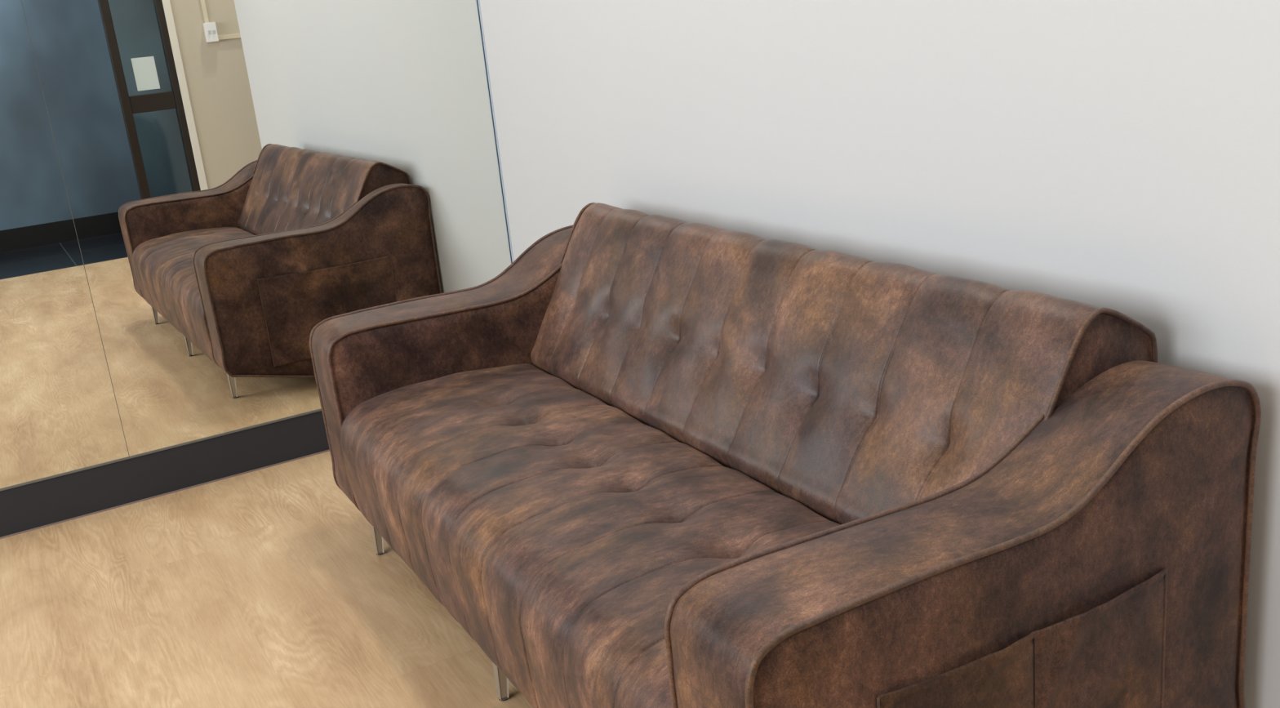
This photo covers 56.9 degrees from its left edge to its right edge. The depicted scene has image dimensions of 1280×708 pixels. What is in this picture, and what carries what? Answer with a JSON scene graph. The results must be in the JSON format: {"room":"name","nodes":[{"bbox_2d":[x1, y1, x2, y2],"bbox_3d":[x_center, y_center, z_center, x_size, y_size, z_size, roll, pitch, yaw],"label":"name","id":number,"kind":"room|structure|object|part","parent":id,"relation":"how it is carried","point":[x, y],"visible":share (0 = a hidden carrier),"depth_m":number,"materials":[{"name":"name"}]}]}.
{"room":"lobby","nodes":[
{"label":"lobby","id":0,"kind":"room"},
{"bbox_2d":[0,451,533,707],"bbox_3d":[-0.415,0.934,1.378,5.600,0.050,4.720,-15,18,-27],"label":"floor","id":1,"kind":"structure","parent":0,"point":[269,587],"depth_m":2.66,"materials":[{"name":"brown wood"}]},
{"bbox_2d":[309,202,1261,707],"bbox_3d":[0.029,0.203,2.266,0.849,0.757,1.924,-14,18,-26],"label":"sofa","id":2,"kind":"object","parent":1,"relation":"on","point":[644,460],"visible":1,"depth_m":1.80,"materials":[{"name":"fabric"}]},
{"bbox_3d":[-0.633,0.429,2.862,0.026,0.115,0.029,-14,18,-26],"label":"leg","id":3,"kind":"part","parent":2,"relation":"part of","materials":[{"name":"silver metal"}]},
{"bbox_3d":[-0.379,0.061,3.008,0.834,0.655,0.180,-14,18,-26],"label":"arm","id":4,"kind":"part","parent":2,"relation":"part of","materials":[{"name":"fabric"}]},
{"bbox_3d":[-0.255,0.588,2.193,0.026,0.115,0.029,-14,18,-26],"label":"leg","id":5,"kind":"part","parent":2,"relation":"part of","materials":[{"name":"silver metal"}]},
{"bbox_3d":[-0.101,0.356,2.228,0.522,0.311,1.553,-14,18,-26],"label":"seat","id":6,"kind":"part","parent":2,"relation":"part of","materials":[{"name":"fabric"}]},
{"bbox_3d":[0.237,0.073,2.352,0.342,0.597,1.578,-14,18,-26],"label":"backrest","id":7,"kind":"part","parent":2,"relation":"part of","materials":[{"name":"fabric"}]},
{"bbox_3d":[0.448,0.407,1.544,0.835,0.654,0.180,-14,18,-26],"label":"arm","id":8,"kind":"part","parent":2,"relation":"part of","materials":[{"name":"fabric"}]},
{"bbox_2d":[479,0,1279,707],"bbox_3d":[0.381,-0.832,2.204,0.120,2.700,3.392,-15,18,-27],"label":"wall","id":9,"kind":"structure","parent":0,"point":[1122,156],"depth_m":1.98,"materials":[{"name":"white paint"}]},
{"bbox_2d":[476,0,513,263],"bbox_3d":[-0.504,-1.209,3.546,0.002,2.562,0.009,-15,18,-27],"label":"trim","id":10,"kind":"structure","parent":9,"relation":"attached to","point":[478,2],"depth_m":3.69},
{"bbox_3d":[-2.314,-0.711,2.737,4.320,2.700,0.160,-15,18,-27],"label":"wall","id":11,"kind":"structure","parent":0,"visible":0},
{"bbox_2d":[0,0,128,488],"bbox_3d":[-2.322,-0.572,2.645,1.759,2.212,0.040,-15,18,-27],"label":"mirror panel","id":12,"kind":"object","parent":11,"relation":"attached to","point":[59,411],"visible":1,"depth_m":3.16,"materials":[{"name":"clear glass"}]},
{"bbox_2d":[21,0,129,456],"bbox_3d":[-1.566,-0.769,3.050,0.001,2.212,0.038,-15,18,-27],"label":"trim","id":13,"kind":"structure","parent":11,"relation":"attached to","point":[21,1],"depth_m":3.16,"materials":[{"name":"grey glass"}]},
{"bbox_2d":[0,408,321,490],"bbox_3d":[-2.190,0.484,2.957,4.199,0.005,0.024,-15,18,-27],"label":"trim","id":14,"kind":"structure","parent":11,"relation":"attached to","point":[318,410],"depth_m":3.38,"materials":[{"name":"silver mirror"}]},
{"bbox_2d":[0,410,329,538],"bbox_3d":[-2.189,0.548,2.986,4.199,0.132,0.040,-15,18,-27],"label":"baseboard","id":15,"kind":"structure","parent":11,"relation":"attached to","point":[51,500],"depth_m":3.39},
{"bbox_2d":[21,0,511,456],"bbox_3d":[-1.034,-0.908,3.333,1.234,2.212,0.040,-15,18,-27],"label":"mirror panel","id":16,"kind":"object","parent":11,"relation":"attached to","point":[241,177],"visible":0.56,"depth_m":3.39,"materials":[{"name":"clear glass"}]}
]}

